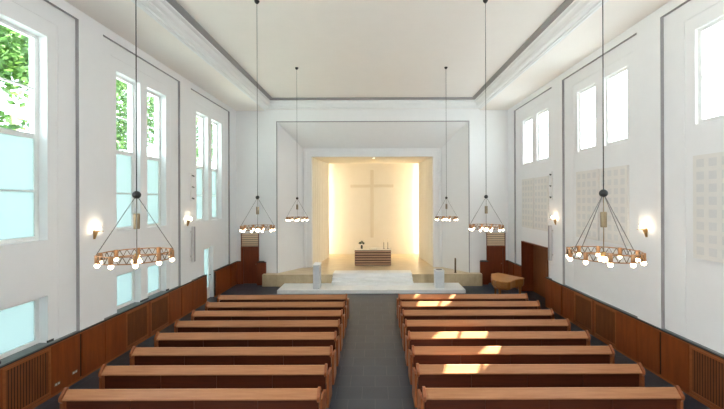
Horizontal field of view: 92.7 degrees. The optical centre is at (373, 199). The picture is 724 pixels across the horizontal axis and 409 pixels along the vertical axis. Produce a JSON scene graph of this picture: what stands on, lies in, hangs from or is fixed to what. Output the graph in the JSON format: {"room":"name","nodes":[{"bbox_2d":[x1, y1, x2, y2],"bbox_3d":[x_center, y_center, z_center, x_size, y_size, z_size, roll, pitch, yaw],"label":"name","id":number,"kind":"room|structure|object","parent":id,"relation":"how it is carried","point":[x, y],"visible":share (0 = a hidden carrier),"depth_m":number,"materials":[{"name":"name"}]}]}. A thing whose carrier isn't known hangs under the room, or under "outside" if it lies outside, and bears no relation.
{"room":"house of worship","nodes":[
{"label":"house of worship","id":0,"kind":"room"},
{"bbox_2d":[0,0,236,342],"bbox_3d":[-7.391,-0.354,4.450,0.500,9.420,26.900,0,0,0],"label":"wall","id":1,"kind":"structure","parent":0,"point":[80,59],"depth_m":8.88,"materials":[{"name":"white paint"}]},
{"bbox_2d":[0,18,38,244],"bbox_3d":[-7.475,-1.369,7.150,0.080,4.510,0.998,0,0,0],"label":"window","id":2,"kind":"structure","parent":1,"relation":"in","point":[19,150],"depth_m":7.29,"materials":[{"name":"clear glass"}]},
{"bbox_2d":[0,298,38,358],"bbox_3d":[-7.461,2.641,7.150,0.080,1.050,0.998,0,0,0],"label":"window","id":3,"kind":"structure","parent":1,"relation":"in","point":[19,323],"depth_m":7.24,"materials":[{"name":"glass"}]},
{"bbox_2d":[3,348,50,408],"bbox_3d":[-7.135,3.757,7.095,0.073,1.015,0.984,0,0,0],"label":"air vent","id":4,"kind":"object","parent":1,"relation":"attached to","point":[48,351],"visible":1,"depth_m":7.10,"materials":[{"name":"brown wood"}]},
{"bbox_2d":[93,226,103,238],"bbox_3d":[-7.028,0.835,8.800,0.221,0.327,0.090,0,0,0],"label":"wall sconce","id":5,"kind":"object","parent":1,"relation":"attached to","point":[95,232],"visible":1,"depth_m":8.78,"materials":[{"name":"gold metal"}]},
{"bbox_2d":[0,262,236,408],"bbox_3d":[-7.139,3.775,4.450,0.095,1.160,26.900,0,0,0],"label":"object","id":6,"kind":"structure","parent":1,"relation":"attached to","point":[85,352],"depth_m":8.95,"materials":[{"name":"brown wood"}]},
{"bbox_2d":[0,261,236,368],"bbox_3d":[-7.274,3.160,4.450,0.390,0.090,26.900,0,0,0],"label":"trim","id":7,"kind":"structure","parent":1,"relation":"attached to","point":[8,360],"depth_m":8.12,"materials":[{"name":"stone"}]},
{"bbox_2d":[116,75,133,230],"bbox_3d":[-7.475,-1.369,10.200,0.080,4.510,0.998,0,0,0],"label":"window","id":8,"kind":"structure","parent":1,"relation":"in","point":[124,160],"depth_m":10.41,"materials":[{"name":"white paint"}]},
{"bbox_2d":[117,270,134,308],"bbox_3d":[-7.461,2.641,10.200,0.080,1.050,0.998,0,0,0],"label":"window","id":9,"kind":"structure","parent":1,"relation":"in","point":[125,281],"depth_m":10.35,"materials":[{"name":"glass"}]},
{"bbox_2d":[126,303,148,348],"bbox_3d":[-7.135,3.757,10.375,0.073,1.015,0.984,0,0,0],"label":"air vent","id":10,"kind":"object","parent":1,"relation":"attached to","point":[138,317],"visible":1,"depth_m":10.37,"materials":[{"name":"brown wood"}]},
{"bbox_2d":[147,90,160,226],"bbox_3d":[-7.475,-1.369,11.520,0.080,4.510,0.998,0,0,0],"label":"window","id":11,"kind":"structure","parent":1,"relation":"in","point":[153,163],"depth_m":11.78,"materials":[{"name":"white paint"}]},
{"bbox_2d":[148,264,160,295],"bbox_3d":[-7.461,2.641,11.520,0.080,1.050,0.998,0,0,0],"label":"window","id":12,"kind":"structure","parent":1,"relation":"in","point":[154,271],"depth_m":11.71,"materials":[{"name":"glass"}]},
{"bbox_2d":[151,294,168,333],"bbox_3d":[-7.135,3.757,11.465,0.073,1.015,0.984,0,0,0],"label":"air vent","id":13,"kind":"object","parent":1,"relation":"attached to","point":[157,303],"visible":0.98,"depth_m":11.45,"materials":[{"name":"brown wood"}]},
{"bbox_2d":[190,173,194,200],"bbox_3d":[-7.074,-0.505,13.436,0.137,1.120,0.108,0,0,0],"label":"rail","id":14,"kind":"object","parent":1,"relation":"attached to","point":[191,175],"visible":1,"depth_m":13.40,"materials":[{"name":"white metal"}]},
{"bbox_2d":[190,226,195,261],"bbox_3d":[-7.051,1.715,13.420,0.166,1.380,0.110,0,0,0],"label":"speaker","id":15,"kind":"object","parent":1,"relation":"attached to","point":[192,231],"visible":1,"depth_m":13.37},
{"bbox_2d":[194,227,195,260],"bbox_3d":[-6.971,1.714,13.420,0.006,1.340,0.090,0,0,0],"label":"grille","id":16,"kind":"object","parent":15,"relation":"attached to","point":[194,227],"depth_m":13.39,"materials":[{"name":"grey metal"}]},
{"bbox_2d":[196,114,203,220],"bbox_3d":[-7.475,-1.369,14.570,0.080,4.510,0.998,0,0,0],"label":"window","id":17,"kind":"structure","parent":1,"relation":"in","point":[199,169],"depth_m":14.93,"materials":[{"name":"white paint"}]},
{"bbox_2d":[204,247,210,297],"bbox_3d":[-7.384,3.206,15.080,0.130,2.300,0.840,0,0,0],"label":"door","id":18,"kind":"structure","parent":1,"relation":"in","point":[206,250],"depth_m":15.34,"materials":[{"name":"white paint"}]},
{"bbox_2d":[211,121,217,218],"bbox_3d":[-7.475,-1.369,15.890,0.080,4.510,0.998,0,0,0],"label":"window","id":19,"kind":"structure","parent":1,"relation":"in","point":[214,171],"depth_m":16.25,"materials":[{"name":"white paint"}]},
{"bbox_2d":[312,157,328,263],"bbox_3d":[-3.277,0.626,20.962,0.160,6.230,3.338,0,0,9],"label":"wall","id":20,"kind":"structure","parent":0,"point":[320,169],"depth_m":20.78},
{"bbox_2d":[65,0,670,110],"bbox_3d":[-0.112,-4.860,4.450,14.190,0.440,26.900,0,0,0],"label":"ceiling","id":21,"kind":"structure","parent":0,"point":[118,16],"depth_m":10.35,"materials":[{"name":"paint"}]},
{"bbox_2d":[176,0,564,97],"bbox_3d":[-0.213,-5.214,4.600,14.890,0.250,27.200,0,0,0],"label":"ceiling","id":22,"kind":"structure","parent":0,"point":[338,48],"depth_m":10.97,"materials":[{"name":"paint"}]},
{"bbox_2d":[94,0,173,269],"bbox_3d":[-3.007,-2.132,4.360,0.829,5.894,0.851,0,0,0],"label":"ring chandelier","id":23,"kind":"object","parent":22,"relation":"hanging from","point":[98,258],"visible":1,"depth_m":4.33,"materials":[{"name":"black metal"}]},
{"bbox_2d":[94,255,99,267],"bbox_3d":[-3.252,0.725,4.052,0.054,0.148,0.053,0,0,0],"label":"socket","id":24,"kind":"object","parent":23,"relation":"attached to","point":[96,258],"depth_m":4.03,"materials":[{"name":"orange metal"}]},
{"bbox_2d":[108,256,113,269],"bbox_3d":[-3.023,0.725,3.961,0.054,0.148,0.053,0,0,0],"label":"socket","id":25,"kind":"object","parent":23,"relation":"attached to","point":[110,259],"depth_m":3.94,"materials":[{"name":"orange metal"}]},
{"bbox_2d":[114,250,118,260],"bbox_3d":[-3.369,0.726,4.507,0.054,0.148,0.053,0,0,0],"label":"socket","id":26,"kind":"object","parent":23,"relation":"attached to","point":[116,252],"depth_m":4.49,"materials":[{"name":"orange metal"}]},
{"bbox_2d":[133,255,137,267],"bbox_3d":[-2.783,0.724,4.022,0.054,0.148,0.053,0,0,0],"label":"socket","id":27,"kind":"object","parent":23,"relation":"attached to","point":[135,258],"depth_m":4.00,"materials":[{"name":"orange metal"}]},
{"bbox_2d":[156,253,160,264],"bbox_3d":[-2.626,0.723,4.213,0.054,0.148,0.053,0,0,0],"label":"socket","id":28,"kind":"object","parent":23,"relation":"attached to","point":[158,255],"depth_m":4.19,"materials":[{"name":"orange metal"}]},
{"bbox_2d":[170,250,173,261],"bbox_3d":[-2.610,0.723,4.460,0.054,0.148,0.053,0,0,0],"label":"socket","id":29,"kind":"object","parent":23,"relation":"attached to","point":[172,251],"depth_m":4.44,"materials":[{"name":"orange metal"}]},
{"bbox_2d":[240,0,274,232],"bbox_3d":[-2.978,-2.133,8.800,0.823,5.894,0.852,0,0,0],"label":"ring chandelier","id":30,"kind":"object","parent":22,"relation":"hanging from","point":[243,228],"visible":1,"depth_m":8.77,"materials":[{"name":"black metal"}]},
{"bbox_2d":[286,67,307,220],"bbox_3d":[-2.958,-2.133,13.250,0.834,5.894,0.850,0,0,0],"label":"ring chandelier","id":31,"kind":"object","parent":22,"relation":"hanging from","point":[296,68],"visible":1,"depth_m":13.21,"materials":[{"name":"black metal"}]},
{"bbox_2d":[166,0,573,99],"bbox_3d":[-0.078,-5.034,4.150,10.320,0.109,26.300,0,0,0],"label":"trim","id":32,"kind":"structure","parent":22,"relation":"attached to","point":[173,3],"depth_m":12.46,"materials":[{"name":"grey paint"}]},
{"bbox_2d":[435,67,457,220],"bbox_3d":[2.772,-2.153,13.250,0.834,5.894,0.850,0,0,0],"label":"ring chandelier","id":33,"kind":"object","parent":22,"relation":"hanging from","point":[437,218],"visible":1,"depth_m":13.19,"materials":[{"name":"black metal"}]},
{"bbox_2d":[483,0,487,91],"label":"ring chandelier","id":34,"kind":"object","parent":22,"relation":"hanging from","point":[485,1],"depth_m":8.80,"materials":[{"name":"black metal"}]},
{"bbox_2d":[566,0,646,267],"bbox_3d":[2.893,-2.153,4.360,0.849,5.894,0.836,0,0,0],"label":"ring chandelier","id":35,"kind":"object","parent":22,"relation":"hanging from","point":[603,193],"visible":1,"depth_m":4.35,"materials":[{"name":"black metal"}]},
{"bbox_2d":[568,249,572,260],"bbox_3d":[2.505,0.705,4.405,0.054,0.148,0.053,0,0,0],"label":"socket","id":36,"kind":"object","parent":35,"relation":"attached to","point":[570,252],"depth_m":4.39,"materials":[{"name":"orange metal"}]},
{"bbox_2d":[583,252,587,264],"bbox_3d":[2.555,0.705,4.162,0.054,0.148,0.053,0,0,0],"label":"socket","id":37,"kind":"object","parent":35,"relation":"attached to","point":[585,254],"depth_m":4.14,"materials":[{"name":"orange metal"}]},
{"bbox_2d":[596,246,599,256],"bbox_3d":[3.068,0.703,4.724,0.054,0.148,0.053,0,0,0],"label":"socket","id":38,"kind":"object","parent":35,"relation":"attached to","point":[597,247],"depth_m":4.71,"materials":[{"name":"orange metal"}]},
{"bbox_2d":[608,254,612,266],"bbox_3d":[2.737,0.704,3.996,0.054,0.148,0.053,0,0,0],"label":"socket","id":39,"kind":"object","parent":35,"relation":"attached to","point":[610,257],"depth_m":3.98,"materials":[{"name":"orange metal"}]},
{"bbox_2d":[618,247,621,258],"bbox_3d":[3.250,0.703,4.558,0.054,0.148,0.053,0,0,0],"label":"socket","id":40,"kind":"object","parent":35,"relation":"attached to","point":[619,248],"depth_m":4.54,"materials":[{"name":"orange metal"}]},
{"bbox_2d":[631,254,635,267],"bbox_3d":[2.983,0.704,3.968,0.054,0.148,0.053,0,0,0],"label":"socket","id":41,"kind":"object","parent":35,"relation":"attached to","point":[633,257],"depth_m":3.95,"materials":[{"name":"orange metal"}]},
{"bbox_2d":[635,250,639,261],"bbox_3d":[3.300,0.703,4.315,0.054,0.148,0.053,0,0,0],"label":"socket","id":42,"kind":"object","parent":35,"relation":"attached to","point":[637,252],"depth_m":4.30,"materials":[{"name":"orange metal"}]},
{"bbox_2d":[641,253,646,265],"bbox_3d":[3.198,0.703,4.090,0.054,0.148,0.053,0,0,0],"label":"socket","id":43,"kind":"object","parent":35,"relation":"attached to","point":[643,256],"depth_m":4.07,"materials":[{"name":"orange metal"}]},
{"bbox_2d":[236,109,507,272],"bbox_3d":[-0.196,-0.379,18.430,14.890,9.420,1.540,0,0,0],"label":"wall","id":44,"kind":"structure","parent":0,"point":[488,129],"depth_m":17.90,"materials":[{"name":"white paint"}]},
{"bbox_2d":[241,233,258,283],"bbox_3d":[-6.424,3.042,17.970,0.930,2.620,0.260,0,0,0],"label":"door","id":45,"kind":"structure","parent":44,"relation":"in","point":[249,241],"depth_m":17.96,"materials":[{"name":"brown wood"}]},
{"bbox_2d":[241,233,258,246],"bbox_3d":[-6.428,2.078,17.885,0.930,0.690,0.070,0,0,0],"label":"grille","id":46,"kind":"object","parent":45,"relation":"attached to","point":[247,239],"depth_m":17.96,"materials":[{"name":"brown wood"}]},
{"bbox_2d":[131,0,608,109],"bbox_3d":[-0.077,-4.829,4.350,11.120,0.402,26.700,0,0,0],"label":"trim","id":47,"kind":"structure","parent":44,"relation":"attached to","point":[162,12],"depth_m":12.02,"materials":[{"name":"white paint"}]},
{"bbox_2d":[237,260,507,284],"bbox_3d":[-0.082,3.735,17.733,14.010,1.190,0.335,0,0,0],"label":"trim","id":48,"kind":"structure","parent":44,"relation":"attached to","point":[261,265],"depth_m":17.58,"materials":[{"name":"brown wood"}]},
{"bbox_2d":[276,121,469,272],"bbox_3d":[-0.051,-0.157,17.664,9.890,7.775,0.032,0,0,0],"label":"trim","id":49,"kind":"structure","parent":44,"relation":"attached to","point":[276,121],"depth_m":17.65,"materials":[{"name":"grey paint"}]},
{"bbox_2d":[486,233,505,282],"bbox_3d":[6.321,2.998,17.970,0.980,2.620,0.260,0,0,0],"label":"door","id":50,"kind":"structure","parent":44,"relation":"in","point":[495,242],"depth_m":17.96,"materials":[{"name":"brown wood"}]},
{"bbox_2d":[486,233,505,245],"bbox_3d":[6.317,2.033,17.885,0.980,0.690,0.070,0,0,0],"label":"grille","id":51,"kind":"object","parent":50,"relation":"attached to","point":[492,239],"depth_m":17.96,"materials":[{"name":"brown wood"}]},
{"bbox_2d":[34,283,709,408],"bbox_3d":[0.120,4.390,7.700,15.490,0.120,33.400,0,0,0],"label":"floor","id":52,"kind":"structure","parent":0,"point":[372,369],"depth_m":9.48,"materials":[{"name":"stone"}]},
{"bbox_2d":[58,386,325,408],"bbox_3d":[-3.331,3.892,6.490,4.790,0.900,0.640,0,0,0],"label":"pew","id":53,"kind":"object","parent":52,"relation":"on","point":[217,398],"visible":1,"depth_m":6.32,"materials":[{"name":"brown wood"}]},
{"bbox_2d":[98,363,331,407],"bbox_3d":[-3.331,3.892,7.390,4.790,0.900,0.640,0,0,0],"label":"pew","id":54,"kind":"object","parent":52,"relation":"on","point":[130,376],"visible":0.77,"depth_m":7.23,"materials":[{"name":"brown wood"}]},
{"bbox_2d":[129,345,335,384],"bbox_3d":[-3.331,3.892,8.290,4.790,0.900,0.640,0,0,0],"label":"pew","id":55,"kind":"object","parent":52,"relation":"on","point":[138,355],"visible":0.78,"depth_m":8.13,"materials":[{"name":"brown wood"}]},
{"bbox_2d":[154,331,339,365],"bbox_3d":[-3.331,3.892,9.190,4.790,0.900,0.640,0,0,0],"label":"pew","id":56,"kind":"object","parent":52,"relation":"on","point":[210,339],"visible":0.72,"depth_m":9.03,"materials":[{"name":"brown wood"}]},
{"bbox_2d":[174,319,342,350],"bbox_3d":[-3.331,3.892,10.090,4.790,0.900,0.640,0,0,0],"label":"pew","id":57,"kind":"object","parent":52,"relation":"on","point":[231,325],"visible":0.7,"depth_m":9.92,"materials":[{"name":"brown wood"}]},
{"bbox_2d":[191,309,344,338],"bbox_3d":[-3.331,3.892,10.990,4.790,0.900,0.640,0,0,0],"label":"pew","id":58,"kind":"object","parent":52,"relation":"on","point":[245,314],"visible":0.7,"depth_m":10.81,"materials":[{"name":"brown wood"}]},
{"bbox_2d":[205,301,347,327],"bbox_3d":[-3.331,3.892,11.890,4.790,0.900,0.640,0,0,0],"label":"pew","id":59,"kind":"object","parent":52,"relation":"on","point":[210,306],"visible":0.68,"depth_m":11.70,"materials":[{"name":"brown wood"}]},
{"bbox_2d":[217,294,348,318],"bbox_3d":[-3.331,3.892,12.790,4.790,0.900,0.640,0,0,0],"label":"pew","id":60,"kind":"object","parent":52,"relation":"on","point":[221,298],"visible":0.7,"depth_m":12.59,"materials":[{"name":"brown wood"}]},
{"bbox_2d":[277,283,465,293],"bbox_3d":[-0.125,4.245,16.625,8.720,0.169,1.350,0,0,0],"label":"platform","id":61,"kind":"object","parent":52,"relation":"on","point":[286,288],"visible":0.97,"depth_m":16.08,"materials":[{"name":"white stone"}]},
{"bbox_2d":[313,262,321,288],"bbox_3d":[-2.692,3.584,16.375,0.330,1.170,0.550,0,0,0],"label":"lectern","id":62,"kind":"object","parent":61,"relation":"on","point":[317,265],"visible":1,"depth_m":16.10,"materials":[{"name":"white stone"}]},
{"bbox_2d":[332,270,412,284],"bbox_3d":[-0.076,3.939,17.575,4.010,0.442,1.350,0,0,0],"label":"steps","id":63,"kind":"structure","parent":61,"relation":"on","point":[340,277],"depth_m":17.23,"materials":[{"name":"white stone"}]},
{"bbox_2d":[434,269,443,287],"bbox_3d":[3.103,3.730,16.460,0.440,0.836,0.440,0,0,0],"label":"baptismal font","id":64,"kind":"object","parent":61,"relation":"on","point":[438,273],"visible":1,"depth_m":16.25,"materials":[{"name":"grey stone"}]},
{"bbox_2d":[396,293,528,318],"bbox_3d":[3.244,3.869,12.790,4.790,0.900,0.640,0,0,0],"label":"pew","id":65,"kind":"object","parent":52,"relation":"on","point":[401,297],"visible":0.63,"depth_m":12.60,"materials":[{"name":"brown wood"}]},
{"bbox_2d":[398,300,539,327],"bbox_3d":[3.244,3.869,11.890,4.790,0.900,0.640,0,0,0],"label":"pew","id":66,"kind":"object","parent":52,"relation":"on","point":[409,305],"visible":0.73,"depth_m":11.71,"materials":[{"name":"brown wood"}]},
{"bbox_2d":[400,308,553,337],"bbox_3d":[3.244,3.869,10.990,4.790,0.900,0.640,0,0,0],"label":"pew","id":67,"kind":"object","parent":52,"relation":"on","point":[531,313],"visible":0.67,"depth_m":10.81,"materials":[{"name":"brown wood"}]},
{"bbox_2d":[402,318,570,350],"bbox_3d":[3.244,3.869,10.090,4.790,0.900,0.640,0,0,0],"label":"pew","id":68,"kind":"object","parent":52,"relation":"on","point":[517,324],"visible":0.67,"depth_m":9.92,"materials":[{"name":"brown wood"}]},
{"bbox_2d":[405,330,590,365],"bbox_3d":[3.244,3.869,9.190,4.790,0.900,0.640,0,0,0],"label":"pew","id":69,"kind":"object","parent":52,"relation":"on","point":[496,338],"visible":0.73,"depth_m":9.03,"materials":[{"name":"brown wood"}]},
{"bbox_2d":[491,273,523,293],"bbox_3d":[5.473,3.818,14.851,1.456,0.985,1.423,0,0,-34],"label":"grand piano","id":70,"kind":"object","parent":52,"relation":"on","point":[500,281],"visible":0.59,"depth_m":14.45,"materials":[{"name":"brown wood"}]},
{"bbox_2d":[408,344,614,384],"bbox_3d":[3.244,3.869,8.290,4.790,0.900,0.640,0,0,0],"label":"pew","id":71,"kind":"object","parent":52,"relation":"on","point":[419,354],"visible":0.72,"depth_m":8.13,"materials":[{"name":"brown wood"}]},
{"bbox_2d":[412,362,644,407],"bbox_3d":[3.244,3.869,7.390,4.790,0.900,0.640,0,0,0],"label":"pew","id":72,"kind":"object","parent":52,"relation":"on","point":[427,375],"visible":0.74,"depth_m":7.23,"materials":[{"name":"brown wood"}]},
{"bbox_2d":[417,385,684,408],"bbox_3d":[3.244,3.869,6.490,4.790,0.900,0.640,0,0,0],"label":"pew","id":73,"kind":"object","parent":52,"relation":"on","point":[504,397],"visible":1,"depth_m":6.32,"materials":[{"name":"brown wood"}]},
{"bbox_2d":[262,254,481,286],"bbox_3d":[-0.086,4.030,20.750,11.040,0.600,6.900,0,0,0],"label":"floor","id":74,"kind":"structure","parent":0,"point":[422,271],"depth_m":17.93,"materials":[{"name":"stone"}]},
{"bbox_2d":[355,248,390,264],"bbox_3d":[-0.064,3.278,20.050,2.100,0.905,0.820,0,0,0],"label":"altar table","id":75,"kind":"object","parent":74,"relation":"on","point":[365,256],"visible":0.99,"depth_m":19.65,"materials":[{"name":"brown wood"}]},
{"bbox_2d":[454,258,456,272],"bbox_3d":[4.152,3.338,17.620,0.100,0.755,0.100,0,0,0],"label":"post","id":76,"kind":"object","parent":74,"relation":"on","point":[455,258],"visible":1,"depth_m":17.58,"materials":[{"name":"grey metal"}]},
{"bbox_2d":[313,157,430,163],"bbox_3d":[-0.094,-2.475,20.925,7.330,0.150,3.350,0,0,0],"label":"ceiling","id":77,"kind":"structure","parent":0,"point":[330,160],"depth_m":20.51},
{"bbox_2d":[303,148,441,267],"bbox_3d":[-0.084,0.442,19.184,7.630,6.594,0.248,0,0,0],"label":"trim","id":78,"kind":"structure","parent":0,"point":[435,153],"depth_m":19.12,"materials":[{"name":"white paint"}]},
{"bbox_2d":[329,163,418,253],"bbox_3d":[-0.050,0.130,21.650,9.100,8.400,4.700,0,0,0],"label":"wall","id":79,"kind":"structure","parent":0,"point":[396,208],"depth_m":23.80,"materials":[{"name":"beige paint"}]},
{"bbox_2d":[351,170,393,236],"bbox_3d":[-0.129,0.251,23.775,2.960,4.660,0.050,0,0,0],"label":"wall cross","id":80,"kind":"object","parent":79,"relation":"attached to","point":[371,185],"visible":1,"depth_m":23.75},
{"bbox_2d":[418,157,432,265],"bbox_3d":[3.182,0.604,20.959,0.160,6.230,3.320,0,0,-6],"label":"wall","id":81,"kind":"structure","parent":0,"point":[425,170],"depth_m":20.65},
{"bbox_2d":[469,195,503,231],"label":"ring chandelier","id":82,"kind":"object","parent":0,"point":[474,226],"depth_m":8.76,"materials":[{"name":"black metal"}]},
{"bbox_2d":[508,0,723,354],"bbox_3d":[7.099,-0.405,4.450,0.300,9.420,26.900,0,0,0],"label":"wall","id":83,"kind":"structure","parent":0,"point":[682,294],"depth_m":8.86,"materials":[{"name":"white paint"}]},
{"bbox_2d":[522,178,533,228],"bbox_3d":[7.014,0.150,15.715,0.064,2.230,1.150,0,0,0],"label":"acoustic panel","id":84,"kind":"object","parent":83,"relation":"attached to","point":[527,184],"visible":1,"depth_m":15.60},
{"bbox_2d":[524,117,531,164],"bbox_3d":[7.123,-2.695,15.820,0.115,2.080,0.958,0,0,0],"label":"window","id":85,"kind":"structure","parent":83,"relation":"in","point":[529,119],"depth_m":16.21,"materials":[{"name":"white paint"}]},
{"bbox_2d":[521,241,548,297],"bbox_3d":[7.248,3.115,15.125,0.585,2.380,2.350,0,0,0],"label":"door","id":86,"kind":"structure","parent":83,"relation":"in","point":[534,257],"depth_m":16.14,"materials":[{"name":"brown wood"}]},
{"bbox_2d":[534,176,548,230],"bbox_3d":[7.014,0.150,14.465,0.064,2.230,1.150,0,0,0],"label":"acoustic panel","id":87,"kind":"object","parent":83,"relation":"attached to","point":[541,184],"visible":0.99,"depth_m":14.38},
{"bbox_2d":[538,109,547,160],"bbox_3d":[7.123,-2.695,14.440,0.115,2.080,0.958,0,0,0],"label":"window","id":88,"kind":"structure","parent":83,"relation":"in","point":[546,110],"depth_m":14.84,"materials":[{"name":"white paint"}]},
{"bbox_2d":[548,225,552,260],"bbox_3d":[6.873,1.666,13.420,0.166,1.380,0.110,0,0,0],"label":"speaker","id":89,"kind":"object","parent":83,"relation":"attached to","point":[550,230],"visible":1,"depth_m":13.37},
{"bbox_2d":[548,226,548,259],"bbox_3d":[6.793,1.666,13.420,0.006,1.340,0.090,0,0,0],"label":"grille","id":90,"kind":"object","parent":89,"relation":"attached to","point":[548,226],"depth_m":13.43,"materials":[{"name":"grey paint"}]},
{"bbox_2d":[549,171,552,199],"bbox_3d":[6.880,-0.554,13.404,0.137,1.120,0.108,0,0,0],"label":"rail","id":91,"kind":"object","parent":83,"relation":"attached to","point":[551,174],"visible":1,"depth_m":13.39,"materials":[{"name":"white metal"}]},
{"bbox_2d":[574,292,591,331],"bbox_3d":[6.971,3.708,11.465,0.073,1.015,0.984,0,0,0],"label":"air vent","id":92,"kind":"object","parent":83,"relation":"in","point":[585,307],"visible":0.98,"depth_m":11.39,"materials":[{"name":"brown wood"}]},
{"bbox_2d":[579,84,594,151],"bbox_3d":[7.123,-2.695,11.450,0.115,2.080,0.958,0,0,0],"label":"window","id":93,"kind":"structure","parent":83,"relation":"in","point":[581,121],"depth_m":11.85,"materials":[{"name":"white paint"}]},
{"bbox_2d":[576,169,599,240],"bbox_3d":[7.014,0.150,11.345,0.064,2.230,1.150,0,0,0],"label":"acoustic panel","id":94,"kind":"object","parent":83,"relation":"attached to","point":[587,182],"visible":0.98,"depth_m":11.23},
{"bbox_2d":[594,302,615,346],"bbox_3d":[6.971,3.708,10.375,0.073,1.015,0.984,0,0,0],"label":"air vent","id":95,"kind":"object","parent":83,"relation":"in","point":[612,329],"visible":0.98,"depth_m":10.36,"materials":[{"name":"brown wood"}]},
{"bbox_2d":[600,165,628,245],"bbox_3d":[7.014,0.150,10.095,0.064,2.230,1.150,0,0,0],"label":"acoustic panel","id":96,"kind":"object","parent":83,"relation":"attached to","point":[616,179],"visible":0.79,"depth_m":9.93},
{"bbox_2d":[508,261,723,408],"bbox_3d":[6.976,3.726,4.450,0.095,1.160,26.900,0,0,0],"label":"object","id":97,"kind":"structure","parent":83,"relation":"attached to","point":[665,355],"depth_m":8.84,"materials":[{"name":"brown wood"}]},
{"bbox_2d":[508,260,723,358],"bbox_3d":[6.979,3.132,4.450,0.135,0.032,26.900,0,0,0],"label":"trim","id":98,"kind":"structure","parent":83,"relation":"attached to","point":[682,338],"depth_m":8.78,"materials":[{"name":"wood"}]},
{"bbox_2d":[606,67,626,144],"bbox_3d":[7.123,-2.695,10.070,0.115,2.080,0.958,0,0,0],"label":"window","id":99,"kind":"structure","parent":83,"relation":"in","point":[608,79],"depth_m":10.46,"materials":[{"name":"white paint"}]},
{"bbox_2d":[637,224,647,236],"bbox_3d":[6.843,0.786,8.800,0.221,0.327,0.090,0,0,0],"label":"wall sconce","id":100,"kind":"object","parent":83,"relation":"attached to","point":[645,230],"visible":1,"depth_m":8.78,"materials":[{"name":"gold metal"}]},
{"bbox_2d":[689,346,723,408],"bbox_3d":[6.971,3.708,7.095,0.073,1.015,0.984,0,0,0],"label":"air vent","id":101,"kind":"object","parent":83,"relation":"in","point":[691,386],"visible":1,"depth_m":7.21,"materials":[{"name":"brown wood"}]},
{"bbox_2d":[693,152,723,262],"bbox_3d":[7.014,0.150,6.975,0.064,2.230,1.150,0,0,0],"label":"acoustic panel","id":102,"kind":"object","parent":83,"relation":"attached to","point":[708,169],"visible":1,"depth_m":7.20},
{"bbox_2d":[698,16,723,123],"bbox_3d":[7.123,-2.695,7.080,0.115,2.080,0.958,0,0,0],"label":"window","id":103,"kind":"structure","parent":83,"relation":"in","point":[701,32],"depth_m":7.47,"materials":[{"name":"white paint"}]},
{"label":"outside","id":104,"kind":"structure","parent":0,"visible":0},
{"bbox_3d":[-33.983,4.849,15.000,52.000,0.200,90.000,0,0,0],"label":"ground","id":105,"kind":"structure","parent":104,"visible":0},
{"bbox_2d":[0,24,28,131],"bbox_3d":[-12.107,-2.282,11.233,6.161,13.916,7.297,0,0,20],"label":"broadleaf tree","id":106,"kind":"object","parent":105,"relation":"on","point":[14,48],"visible":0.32,"depth_m":11.52,"materials":[{"name":"green plant"}]},
{"bbox_2d":[116,79,196,151],"bbox_3d":[-13.646,-2.322,19.361,6.422,14.007,7.655,0,0,0],"label":"broadleaf tree","id":107,"kind":"object","parent":105,"relation":"on","point":[121,142],"visible":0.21,"depth_m":18.91,"materials":[{"name":"green plant"}]},
{"bbox_2d":[196,117,212,164],"bbox_3d":[-13.078,-3.082,27.724,5.627,15.523,6.757,0,0,14],"label":"broadleaf tree","id":108,"kind":"object","parent":105,"relation":"on","point":[197,118],"visible":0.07,"depth_m":26.20,"materials":[{"name":"green plant"}]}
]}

